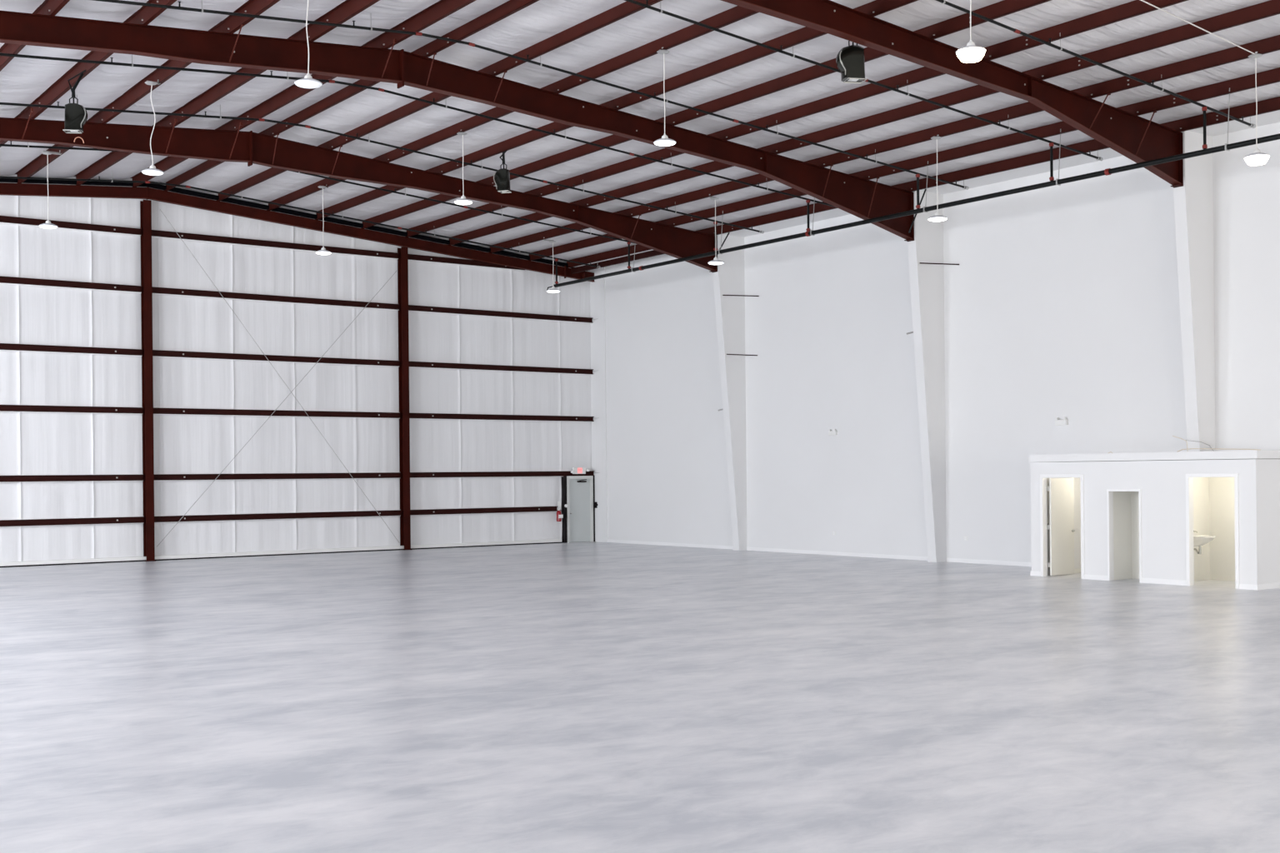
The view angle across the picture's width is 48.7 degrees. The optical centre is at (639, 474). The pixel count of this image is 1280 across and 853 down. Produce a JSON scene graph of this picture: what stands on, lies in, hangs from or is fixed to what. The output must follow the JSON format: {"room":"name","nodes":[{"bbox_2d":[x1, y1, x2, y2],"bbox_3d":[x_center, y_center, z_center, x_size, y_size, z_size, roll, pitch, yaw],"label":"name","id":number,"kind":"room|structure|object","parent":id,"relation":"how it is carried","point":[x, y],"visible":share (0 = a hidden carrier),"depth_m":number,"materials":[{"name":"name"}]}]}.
{"room":"aircraft hangar","nodes":[
{"label":"aircraft hangar","id":0,"kind":"room"},
{"bbox_2d":[0,175,591,562],"bbox_3d":[-16.961,-2.951,38.064,38.000,10.900,0.112,-1,0,-36],"label":"wall","id":1,"kind":"structure","parent":0,"point":[32,443],"depth_m":42.24,"materials":[{"name":"white metal"}]},
{"bbox_2d":[0,215,141,236],"bbox_3d":[-17.337,-6.823,37.712,7.895,0.200,0.190,-1,0,-36],"label":"beam","id":2,"kind":"structure","parent":1,"relation":"attached to","point":[3,219],"depth_m":38.95,"materials":[{"name":"brown metal"}]},
{"bbox_2d":[0,275,142,293],"bbox_3d":[-17.322,-5.202,37.712,7.895,0.200,0.190,-1,0,-36],"label":"beam","id":3,"kind":"structure","parent":1,"relation":"attached to","point":[3,280],"depth_m":38.86,"materials":[{"name":"brown metal"}]},
{"bbox_2d":[0,343,142,356],"bbox_3d":[-17.305,-3.408,37.712,7.895,0.200,0.190,-1,0,-36],"label":"beam","id":4,"kind":"structure","parent":1,"relation":"attached to","point":[3,347],"depth_m":38.86,"materials":[{"name":"brown metal"}]},
{"bbox_2d":[0,404,143,414],"bbox_3d":[-17.289,-1.764,37.712,7.895,0.200,0.190,-1,0,-36],"label":"beam","id":5,"kind":"structure","parent":1,"relation":"attached to","point":[3,407],"depth_m":38.83,"materials":[{"name":"brown metal"}]},
{"bbox_2d":[0,516,144,527],"bbox_3d":[-17.260,1.325,37.712,7.895,0.200,0.190,-1,0,-36],"label":"beam","id":6,"kind":"structure","parent":1,"relation":"attached to","point":[111,520],"depth_m":38.83,"materials":[{"name":"brown metal"}]},
{"bbox_2d":[0,474,144,482],"bbox_3d":[-17.271,0.131,37.712,7.895,0.200,0.190,-1,0,-36],"label":"beam","id":7,"kind":"structure","parent":1,"relation":"attached to","point":[94,477],"depth_m":38.84,"materials":[{"name":"brown metal"}]},
{"bbox_2d":[151,230,399,259],"bbox_3d":[-10.825,-6.885,42.524,7.800,0.200,0.190,-1,0,-36],"label":"beam","id":8,"kind":"structure","parent":1,"relation":"attached to","point":[155,233],"depth_m":42.25,"materials":[{"name":"brown metal"}]},
{"bbox_2d":[152,286,399,310],"bbox_3d":[-10.810,-5.263,42.524,7.800,0.200,0.190,-1,0,-36],"label":"beam","id":9,"kind":"structure","parent":1,"relation":"attached to","point":[157,291],"depth_m":42.32,"materials":[{"name":"brown metal"}]},
{"bbox_2d":[152,350,399,367],"bbox_3d":[-10.793,-3.469,42.524,7.800,0.200,0.190,-1,0,-36],"label":"beam","id":10,"kind":"structure","parent":1,"relation":"attached to","point":[156,353],"depth_m":42.30,"materials":[{"name":"brown metal"}]},
{"bbox_2d":[153,407,400,419],"bbox_3d":[-10.777,-1.825,42.524,7.800,0.200,0.190,-1,0,-36],"label":"beam","id":11,"kind":"structure","parent":1,"relation":"attached to","point":[157,411],"depth_m":42.29,"materials":[{"name":"brown metal"}]},
{"bbox_2d":[154,472,400,480],"bbox_3d":[-10.759,0.069,42.524,7.800,0.200,0.190,-1,0,-36],"label":"beam","id":12,"kind":"structure","parent":1,"relation":"attached to","point":[204,477],"depth_m":42.31,"materials":[{"name":"brown metal"}]},
{"bbox_2d":[154,510,401,523],"bbox_3d":[-10.748,1.263,42.524,7.800,0.200,0.190,-1,0,-36],"label":"beam","id":13,"kind":"structure","parent":1,"relation":"attached to","point":[277,516],"depth_m":42.31,"materials":[{"name":"brown metal"}]},
{"bbox_2d":[0,539,562,567],"bbox_3d":[-17.430,2.439,37.591,36.600,0.130,0.170,-1,0,-36],"label":"base angle","id":14,"kind":"object","parent":1,"relation":"attached to","point":[14,564],"visible":1,"depth_m":42.12,"materials":[{"name":"white metal"}]},
{"bbox_2d":[408,254,524,271],"bbox_3d":[-5.704,-6.934,46.307,4.435,0.200,0.190,-1,0,-36],"label":"beam","id":15,"kind":"structure","parent":1,"relation":"attached to","point":[413,257],"depth_m":46.04,"materials":[{"name":"brown metal"}]},
{"bbox_2d":[410,505,557,515],"bbox_3d":[-5.136,1.210,46.670,5.655,0.200,0.190,-1,0,-36],"label":"beam","id":16,"kind":"structure","parent":1,"relation":"attached to","point":[544,508],"depth_m":46.56,"materials":[{"name":"brown metal"}]},
{"bbox_3d":[-2.753,1.044,48.285,0.100,0.200,0.035,-1,0,-36],"label":"plate","id":17,"kind":"object","parent":16,"relation":"attached to","visible":0},
{"bbox_2d":[556,508,563,521],"bbox_3d":[-2.742,1.394,48.175,0.211,0.460,0.179,-1,0,-36],"label":"fire extinguisher","id":18,"kind":"object","parent":17,"relation":"hanging from","point":[559,515],"visible":1,"depth_m":48.11,"materials":[{"name":"red metal"}]},
{"bbox_2d":[408,305,592,324],"bbox_3d":[-4.571,-5.323,47.133,7.215,0.200,0.190,-1,0,-36],"label":"beam","id":19,"kind":"structure","parent":1,"relation":"attached to","point":[415,308],"depth_m":46.96,"materials":[{"name":"brown metal"}]},
{"bbox_2d":[409,360,593,374],"bbox_3d":[-4.553,-3.529,47.133,7.215,0.200,0.190,-1,0,-36],"label":"beam","id":20,"kind":"structure","parent":1,"relation":"attached to","point":[412,364],"depth_m":46.97,"materials":[{"name":"brown metal"}]},
{"bbox_2d":[409,412,594,422],"bbox_3d":[-4.538,-1.885,47.133,7.215,0.200,0.190,-1,0,-36],"label":"beam","id":21,"kind":"structure","parent":1,"relation":"attached to","point":[412,415],"depth_m":46.96,"materials":[{"name":"brown metal"}]},
{"bbox_2d":[410,470,594,478],"bbox_3d":[-4.520,0.010,47.133,7.215,0.200,0.190,-1,0,-36],"label":"beam","id":22,"kind":"structure","parent":1,"relation":"attached to","point":[535,473],"depth_m":46.81,"materials":[{"name":"brown metal"}]},
{"bbox_2d":[570,467,589,474],"bbox_3d":[-2.064,-0.112,48.735,0.770,0.220,0.133,-1,0,-36],"label":"exit sign","id":23,"kind":"object","parent":22,"relation":"attached to","point":[575,470],"visible":1,"depth_m":48.69,"materials":[{"name":"white plastic"}]},
{"bbox_2d":[566,475,593,543],"bbox_3d":[-2.113,1.213,48.885,1.080,2.290,0.180,-1,0,-36],"label":"door","id":24,"kind":"structure","parent":1,"relation":"in","point":[579,488],"depth_m":48.90,"materials":[{"name":"white paint"}]},
{"bbox_2d":[0,541,1279,852],"bbox_3d":[-2.192,2.459,18.144,38.600,0.200,50.420,-1,0,-36],"label":"floor","id":25,"kind":"structure","parent":0,"point":[582,697],"depth_m":14.13,"materials":[{"name":"concrete"}]},
{"bbox_2d":[140,200,155,561],"bbox_3d":[-13.957,-2.640,40.043,0.280,10.222,0.330,-1,0,-36],"label":"wall post","id":26,"kind":"object","parent":25,"relation":"on","point":[145,206],"visible":1,"depth_m":39.96,"materials":[{"name":"brown metal"}]},
{"bbox_2d":[397,246,412,550],"bbox_3d":[-7.479,-2.389,44.827,0.280,9.597,0.330,-1,0,-36],"label":"wall post","id":27,"kind":"object","parent":25,"relation":"on","point":[402,262],"visible":1,"depth_m":44.77,"materials":[{"name":"brown metal"}]},
{"bbox_2d":[561,476,567,543],"bbox_3d":[-2.598,1.218,48.532,0.100,2.290,0.170,-1,0,-36],"label":"post","id":28,"kind":"object","parent":25,"relation":"on","point":[564,538],"visible":1,"depth_m":48.48,"materials":[{"name":"black metal"}]},
{"bbox_2d":[593,475,594,541],"bbox_3d":[-1.637,1.209,49.242,0.100,2.290,0.170,-1,0,-36],"label":"post","id":29,"kind":"object","parent":25,"relation":"on","point":[593,476],"visible":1,"depth_m":49.17,"materials":[{"name":"black metal"}]},
{"bbox_2d":[712,234,747,550],"bbox_3d":[2.708,-2.428,42.575,1.010,9.480,0.306,-1,0,-36],"label":"column","id":30,"kind":"structure","parent":25,"relation":"on","point":[728,279],"depth_m":42.53,"materials":[{"name":"white paint"}]},
{"bbox_2d":[0,108,717,272],"bbox_3d":[-12.382,-7.001,30.965,36.950,2.296,1.045,-1,0,-36],"label":"rafter","id":31,"kind":"object","parent":30,"relation":"on","point":[251,147],"visible":0.97,"depth_m":34.78,"materials":[{"name":"red paint"}]},
{"bbox_2d":[0,0,69,71],"bbox_3d":[-4.503,-7.812,16.310,0.140,0.265,49.500,-1,0,-36],"label":"roof purlin","id":32,"kind":"structure","parent":31,"relation":"on","point":[52,7],"depth_m":24.02,"materials":[{"name":"red paint"}]},
{"bbox_2d":[0,0,176,147],"bbox_3d":[-3.279,-7.947,17.216,0.140,0.265,49.500,-1,0,-36],"label":"roof purlin","id":33,"kind":"structure","parent":31,"relation":"on","point":[145,15],"depth_m":27.61,"materials":[{"name":"red paint"}]},
{"bbox_2d":[62,69,87,133],"bbox_3d":[-10.888,-7.203,27.286,0.456,1.192,0.240,-1,0,-7],"label":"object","id":34,"kind":"object","parent":33,"relation":"hanging from","point":[76,115],"visible":1,"depth_m":27.19,"materials":[{"name":"grey metal"}]},
{"bbox_2d":[15,0,279,183],"bbox_3d":[-2.054,-8.082,18.122,0.140,0.265,49.500,-1,0,-36],"label":"roof purlin","id":35,"kind":"structure","parent":31,"relation":"on","point":[231,24],"depth_m":29.08,"materials":[{"name":"red paint"}]},
{"bbox_2d":[39,150,61,229],"bbox_3d":[-14.375,-6.934,34.345,0.436,1.936,0.488,-1,0,15],"label":"pendant lamp","id":36,"kind":"object","parent":35,"relation":"hanging from","point":[47,225],"visible":1,"depth_m":34.29,"materials":[{"name":"silver metal"}]},
{"bbox_2d":[141,79,164,175],"bbox_3d":[-9.797,-6.978,28.383,0.436,1.936,0.436,-1,0,-36],"label":"pendant lamp","id":37,"kind":"object","parent":35,"relation":"hanging from","point":[152,171],"visible":1,"depth_m":28.34,"materials":[{"name":"silver metal"}]},
{"bbox_2d":[294,0,322,88],"bbox_3d":[-5.237,-7.046,22.278,0.436,1.886,0.436,-1,0,-36],"label":"pendant lamp","id":38,"kind":"object","parent":35,"relation":"hanging from","point":[307,82],"visible":1,"depth_m":22.23,"materials":[{"name":"silver metal"}]},
{"bbox_2d":[73,0,379,185],"bbox_3d":[-0.830,-8.216,19.027,0.140,0.265,49.500,-1,0,-36],"label":"roof purlin","id":39,"kind":"structure","parent":31,"relation":"on","point":[347,9],"depth_m":29.60,"materials":[{"name":"red paint"}]},
{"bbox_2d":[130,0,475,187],"bbox_3d":[0.395,-8.351,19.933,0.140,0.265,49.500,-1,0,-36],"label":"roof purlin","id":40,"kind":"structure","parent":31,"relation":"on","point":[441,9],"depth_m":29.55,"materials":[{"name":"red paint"}]},
{"bbox_2d":[216,0,662,201],"bbox_3d":[2.376,-8.235,21.396,0.140,0.265,49.500,-1,0,-36],"label":"roof purlin","id":41,"kind":"structure","parent":31,"relation":"on","point":[625,9],"depth_m":28.45,"materials":[{"name":"red paint"}]},
{"bbox_2d":[267,5,758,210],"bbox_3d":[3.603,-8.123,22.301,0.140,0.265,49.500,-1,0,-36],"label":"roof purlin","id":42,"kind":"structure","parent":31,"relation":"on","point":[737,13],"depth_m":28.79,"materials":[{"name":"red paint"}]},
{"bbox_2d":[315,185,331,254],"bbox_3d":[-8.690,-6.982,38.749,0.436,1.923,0.436,-1,0,-36],"label":"pendant lamp","id":43,"kind":"object","parent":42,"relation":"hanging from","point":[322,252],"visible":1,"depth_m":38.68,"materials":[{"name":"silver metal"}]},
{"bbox_2d":[454,130,472,204],"bbox_3d":[-4.108,-7.126,32.798,0.436,1.723,0.436,-1,0,-36],"label":"pendant lamp","id":44,"kind":"object","parent":42,"relation":"hanging from","point":[462,201],"visible":1,"depth_m":32.74,"materials":[{"name":"silver metal"}]},
{"bbox_2d":[653,46,676,146],"bbox_3d":[0.460,-7.109,26.599,0.436,1.843,0.436,-1,0,-36],"label":"pendant lamp","id":45,"kind":"object","parent":42,"relation":"hanging from","point":[664,141],"visible":1,"depth_m":26.55,"materials":[{"name":"silver metal"}]},
{"bbox_2d":[955,0,986,62],"bbox_3d":[4.793,-7.033,20.500,0.436,2.078,0.436,-1,0,-36],"label":"pendant lamp","id":46,"kind":"object","parent":42,"relation":"hanging from","point":[972,52],"visible":1,"depth_m":20.39,"materials":[{"name":"silver metal"}]},
{"bbox_2d":[315,0,918,219],"bbox_3d":[4.830,-8.012,23.207,0.140,0.265,49.500,-1,0,-36],"label":"roof purlin","id":47,"kind":"structure","parent":31,"relation":"on","point":[876,7],"depth_m":29.11,"materials":[{"name":"red paint"}]},
{"bbox_2d":[493,150,511,193],"bbox_3d":[-3.327,-7.343,34.215,0.405,1.028,0.273,-1,0,15],"label":"hanging fixture","id":48,"kind":"object","parent":47,"relation":"hanging from","point":[502,177],"visible":1,"depth_m":34.14,"materials":[{"name":"grey metal"}]},
{"bbox_2d":[835,40,867,83],"bbox_3d":[3.691,-7.400,24.668,0.509,1.049,0.351,-1,0,-11],"label":"hanging fixture","id":49,"kind":"object","parent":47,"relation":"hanging from","point":[850,59],"visible":0.81,"depth_m":24.59,"materials":[{"name":"grey metal"}]},
{"bbox_2d":[570,250,664,274],"bbox_3d":[-0.069,-6.992,45.441,0.080,0.180,7.640,-1,0,-36],"label":"strut","id":50,"kind":"object","parent":31,"relation":"attached to","point":[650,253],"visible":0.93,"depth_m":46.30,"materials":[{"name":"brown paint"}]},
{"bbox_2d":[361,0,1051,229],"bbox_3d":[6.057,-7.900,24.113,0.140,0.265,49.500,-1,0,-36],"label":"roof purlin","id":51,"kind":"structure","parent":31,"relation":"on","point":[1004,7],"depth_m":29.34,"materials":[{"name":"red paint"}]},
{"bbox_2d":[715,232,729,256],"bbox_3d":[2.420,-6.745,41.696,0.040,0.706,0.632,-1,0,-41],"label":"brace","id":52,"kind":"object","parent":31,"relation":"attached to","point":[728,232],"visible":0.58,"depth_m":41.59,"materials":[{"name":"black paint"}]},
{"bbox_2d":[405,0,1188,237],"bbox_3d":[7.284,-7.789,25.018,0.140,0.265,49.500,-1,0,-36],"label":"roof purlin","id":53,"kind":"structure","parent":31,"relation":"on","point":[1136,7],"depth_m":29.04,"materials":[{"name":"red paint"}]},
{"bbox_2d":[1140,0,1254,54],"bbox_3d":[8.506,-7.663,23.224,6.002,0.502,0.036,-1,0,-37],"label":"cable","id":54,"kind":"object","parent":53,"relation":"attached to","point":[1140,0],"visible":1,"depth_m":23.90,"materials":[{"name":"white plastic"}]},
{"bbox_2d":[448,0,1279,245],"bbox_3d":[8.511,-7.677,25.924,0.140,0.265,49.500,-1,0,-36],"label":"purlin","id":55,"kind":"structure","parent":31,"relation":"on","point":[1272,7],"depth_m":29.00,"materials":[{"name":"red paint"}]},
{"bbox_2d":[489,35,1279,253],"bbox_3d":[9.738,-7.566,26.829,0.140,0.265,49.500,-1,0,-36],"label":"purlin","id":56,"kind":"structure","parent":31,"relation":"on","point":[1271,44],"depth_m":30.66,"materials":[{"name":"red paint"}]},
{"bbox_2d":[543,237,559,293],"bbox_3d":[-2.752,-6.531,44.238,0.501,1.708,0.436,-1,0,0],"label":"pendant lamp","id":57,"kind":"object","parent":56,"relation":"hanging from","point":[552,290],"visible":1,"depth_m":44.16,"materials":[{"name":"silver metal"}]},
{"bbox_2d":[707,194,724,264],"bbox_3d":[2.011,-6.501,37.600,0.436,1.858,0.436,-1,0,-36],"label":"pendant lamp","id":58,"kind":"object","parent":56,"relation":"hanging from","point":[715,262],"visible":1,"depth_m":37.53,"materials":[{"name":"silver metal"}]},
{"bbox_2d":[927,135,947,221],"bbox_3d":[6.538,-6.519,31.085,0.436,1.908,0.436,-1,0,-36],"label":"pendant lamp","id":59,"kind":"object","parent":56,"relation":"hanging from","point":[937,217],"visible":1,"depth_m":31.03,"materials":[{"name":"silver metal"}]},
{"bbox_2d":[1243,51,1269,165],"bbox_3d":[10.964,-6.509,25.129,0.436,2.013,0.436,-1,0,-36],"label":"pendant lamp","id":60,"kind":"object","parent":56,"relation":"hanging from","point":[1257,158],"visible":1,"depth_m":25.05,"materials":[{"name":"silver metal"}]},
{"bbox_2d":[528,67,1279,260],"bbox_3d":[10.964,-7.454,27.735,0.140,0.265,49.500,-1,0,-36],"label":"purlin","id":61,"kind":"structure","parent":31,"relation":"on","point":[1269,77],"depth_m":32.17,"materials":[{"name":"red paint"}]},
{"bbox_2d":[546,87,1279,290],"bbox_3d":[11.244,-6.792,27.202,0.198,1.283,48.118,-1,0,-36],"label":"sprinkler","id":62,"kind":"object","parent":61,"relation":"hanging from","point":[1227,147],"visible":0.97,"depth_m":32.31,"materials":[{"name":"black paint"}]},
{"bbox_2d":[0,170,601,284],"bbox_3d":[-13.173,-7.079,38.372,29.526,2.064,0.090,-1,0,-36],"label":"pipe","id":63,"kind":"object","parent":62,"relation":"attached to","point":[556,260],"visible":1,"depth_m":40.70,"materials":[{"name":"black metal"}]},
{"bbox_2d":[0,140,635,269],"bbox_3d":[-10.785,-7.102,35.139,29.526,2.064,0.090,-1,0,-36],"label":"pipe","id":64,"kind":"object","parent":62,"relation":"attached to","point":[27,146],"visible":0.55,"depth_m":38.39,"materials":[{"name":"black metal"}]},
{"bbox_2d":[0,95,764,250],"bbox_3d":[-8.337,-7.125,31.825,29.526,2.064,0.090,-1,0,-36],"label":"pipe","id":65,"kind":"object","parent":62,"relation":"attached to","point":[220,117],"visible":0.97,"depth_m":33.24,"materials":[{"name":"black metal"}]},
{"bbox_2d":[0,52,837,231],"bbox_3d":[-6.102,-7.146,28.801,29.526,2.064,0.090,-1,0,-36],"label":"pipe","id":66,"kind":"object","parent":62,"relation":"attached to","point":[111,62],"visible":0.86,"depth_m":29.54,"materials":[{"name":"black metal"}]},
{"bbox_2d":[92,0,969,209],"bbox_3d":[-3.862,-7.168,25.768,29.526,2.064,0.090,-1,0,-36],"label":"pipe","id":67,"kind":"object","parent":62,"relation":"attached to","point":[917,175],"visible":0.99,"depth_m":26.82,"materials":[{"name":"black metal"}]},
{"bbox_2d":[624,0,1103,181],"bbox_3d":[-1.593,-7.189,22.696,29.526,2.064,0.090,-1,0,-36],"label":"branch","id":68,"kind":"object","parent":62,"relation":"attached to","point":[1052,144],"visible":0.99,"depth_m":27.36,"materials":[{"name":"black paint"}]},
{"bbox_2d":[935,0,1255,149],"bbox_3d":[0.547,-7.209,19.800,29.526,2.064,0.090,-1,0,-36],"label":"branch","id":69,"kind":"object","parent":62,"relation":"attached to","point":[1204,108],"visible":1,"depth_m":25.70,"materials":[{"name":"black paint"}]},
{"bbox_2d":[566,96,1279,268],"bbox_3d":[12.191,-7.343,28.640,0.140,0.265,49.500,-1,0,-36],"label":"purlin","id":70,"kind":"structure","parent":31,"relation":"on","point":[1270,105],"depth_m":33.79,"materials":[{"name":"red paint"}]},
{"bbox_2d":[722,295,759,296],"bbox_3d":[3.011,-5.331,42.210,1.077,0.068,0.032,-1,0,1],"label":"rod","id":71,"kind":"object","parent":30,"relation":"attached to","point":[722,295],"visible":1,"depth_m":42.20,"materials":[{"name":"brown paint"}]},
{"bbox_2d":[726,354,757,355],"bbox_3d":[3.057,-3.566,42.281,0.926,0.078,0.032,-1,0,2],"label":"rod","id":72,"kind":"object","parent":30,"relation":"attached to","point":[727,354],"visible":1,"depth_m":42.27,"materials":[{"name":"brown paint"}]},
{"bbox_2d":[907,190,946,562],"bbox_3d":[7.356,-2.472,36.249,1.050,9.480,0.306,-1,0,-36],"label":"column","id":73,"kind":"structure","parent":25,"relation":"on","point":[927,281],"depth_m":36.19,"materials":[{"name":"white paint"}]},
{"bbox_2d":[0,10,914,241],"bbox_3d":[-7.784,-6.989,24.725,36.930,2.408,0.845,-1,0,-36],"label":"rafter","id":74,"kind":"object","parent":73,"relation":"on","point":[865,199],"visible":1,"depth_m":27.86,"materials":[{"name":"red paint"}]},
{"bbox_2d":[908,189,926,233],"bbox_3d":[6.968,-6.608,35.500,0.536,1.057,0.039,-1,0,42],"label":"brace","id":75,"kind":"object","parent":74,"relation":"attached to","point":[923,194],"visible":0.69,"depth_m":35.52,"materials":[{"name":"black paint"}]},
{"bbox_2d":[920,262,959,264],"bbox_3d":[7.619,-5.349,35.941,1.032,0.058,0.032,-1,0,-6],"label":"rod","id":76,"kind":"object","parent":73,"relation":"attached to","point":[920,262],"visible":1,"depth_m":35.93,"materials":[{"name":"brown paint"}]},
{"bbox_2d":[1028,450,1279,589],"bbox_3d":[11.202,0.892,29.908,2.450,2.680,5.368,-1,0,-36],"label":"block","id":77,"kind":"object","parent":25,"relation":"on","point":[1137,515],"visible":0.99,"depth_m":29.28,"materials":[{"name":"white paint"}]},
{"bbox_2d":[1046,478,1074,575],"bbox_3d":[9.363,1.167,31.338,0.833,2.135,0.123,-1,0,-32],"label":"door","id":78,"kind":"structure","parent":77,"relation":"attached to","point":[1061,527],"depth_m":31.31,"materials":[{"name":"white paint"}]},
{"bbox_2d":[1193,530,1215,554],"bbox_3d":[11.581,1.411,29.142,0.520,0.495,0.470,-1,0,-36],"label":"basin","id":79,"kind":"object","parent":77,"relation":"attached to","point":[1198,541],"visible":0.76,"depth_m":29.02,"materials":[{"name":"white ceramic"}]},
{"bbox_2d":[1177,448,1260,451],"bbox_3d":[11.608,-0.492,28.344,0.082,0.078,2.030,-1,0,-28],"label":"loose cable","id":80,"kind":"object","parent":77,"relation":"on","point":[1188,448],"visible":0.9,"depth_m":28.31,"materials":[{"name":"beige plastic"}]},
{"bbox_2d":[1173,130,1215,451],"bbox_3d":[11.848,-2.514,30.168,1.050,9.480,0.306,-1,0,-36],"label":"column","id":81,"kind":"structure","parent":25,"relation":"on","point":[1193,202],"depth_m":30.05,"materials":[{"name":"white metal"}]},
{"bbox_2d":[720,0,1183,188],"bbox_3d":[-3.352,-7.081,18.725,36.930,2.308,0.645,-1,0,-36],"label":"rafter","id":82,"kind":"object","parent":81,"relation":"on","point":[1139,139],"visible":1,"depth_m":26.41,"materials":[{"name":"red paint"}]},
{"bbox_2d":[164,0,539,190],"bbox_3d":[1.149,-8.346,20.490,0.140,0.265,49.500,-1,0,-36],"label":"roof purlin","id":83,"kind":"structure","parent":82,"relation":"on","point":[509,7],"depth_m":29.87,"materials":[{"name":"red paint"}]},
{"bbox_2d":[0,0,1279,262],"bbox_3d":[-2.368,-7.541,18.085,38.400,1.854,50.220,-1,0,-36],"label":"ceiling","id":84,"kind":"structure","parent":0,"point":[22,80],"depth_m":29.34,"materials":[{"name":"white metal"}]},
{"bbox_2d":[605,121,1279,562],"bbox_3d":[13.091,-2.826,29.534,0.200,10.080,49.920,-1,0,-36],"label":"wall","id":85,"kind":"structure","parent":0,"point":[1060,302],"depth_m":36.26,"materials":[{"name":"white paint"}]},
{"bbox_2d":[590,266,607,542],"bbox_3d":[-1.429,-2.388,48.986,0.045,9.480,0.870,-1,0,-36],"label":"column","id":86,"kind":"structure","parent":85,"relation":"attached to","point":[597,289],"depth_m":48.92,"materials":[{"name":"white paint"}]},
{"bbox_2d":[607,539,1031,566],"bbox_3d":[13.177,2.163,29.302,0.014,0.100,49.500,-1,0,-36],"label":"baseboard","id":87,"kind":"structure","parent":85,"relation":"attached to","point":[791,551],"depth_m":39.72,"materials":[{"name":"white paint"}]},
{"bbox_2d":[828,429,837,435],"bbox_3d":[5.418,-1.178,39.694,0.093,0.175,0.288,-1,0,-36],"label":"emergency light","id":88,"kind":"object","parent":85,"relation":"attached to","point":[834,432],"visible":1,"depth_m":39.64,"materials":[{"name":"white plastic"}]},
{"bbox_2d":[563,110,1279,268],"bbox_3d":[12.577,-7.277,29.062,1.120,0.030,49.720,-1,0,-36],"label":"soffit","id":89,"kind":"structure","parent":85,"relation":"attached to","point":[1271,117],"depth_m":33.98,"materials":[{"name":"white paint"}]},
{"bbox_2d":[1055,416,1068,425],"bbox_3d":[9.989,-1.254,33.498,0.103,0.195,0.320,-1,0,-36],"label":"emergency light","id":90,"kind":"object","parent":85,"relation":"attached to","point":[1057,422],"visible":1,"depth_m":33.45,"materials":[{"name":"white plastic"}]},
{"bbox_3d":[-17.576,-2.895,6.755,0.200,10.800,50.120,-1,0,-36],"label":"wall","id":91,"kind":"structure","parent":0,"visible":0},
{"bbox_2d":[0,182,594,282],"bbox_3d":[-16.836,-7.020,37.841,37.998,2.153,0.200,-1,0,-36],"label":"rafter","id":92,"kind":"object","parent":91,"relation":"attached to","point":[10,189],"visible":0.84,"depth_m":42.21,"materials":[{"name":"red paint"}]},
{"bbox_2d":[156,270,396,547],"bbox_3d":[-10.707,-2.185,42.416,7.630,8.459,0.016,-1,0,-36],"label":"cable","id":93,"kind":"object","parent":92,"relation":"attached to","point":[396,271],"visible":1,"depth_m":42.24,"materials":[{"name":"grey metal"}]},
{"bbox_2d":[160,209,399,543],"bbox_3d":[-10.648,-2.686,42.482,7.451,9.798,0.016,-1,0,-36],"label":"cable","id":94,"kind":"object","parent":92,"relation":"attached to","point":[160,209],"visible":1,"depth_m":42.28,"materials":[{"name":"grey metal"}]},
{"bbox_2d":[0,178,573,268],"bbox_3d":[-16.988,-7.266,37.793,37.700,1.958,0.060,-1,0,-36],"label":"strip","id":95,"kind":"object","parent":92,"relation":"attached to","point":[2,180],"visible":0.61,"depth_m":42.49,"materials":[{"name":"brown metal"}]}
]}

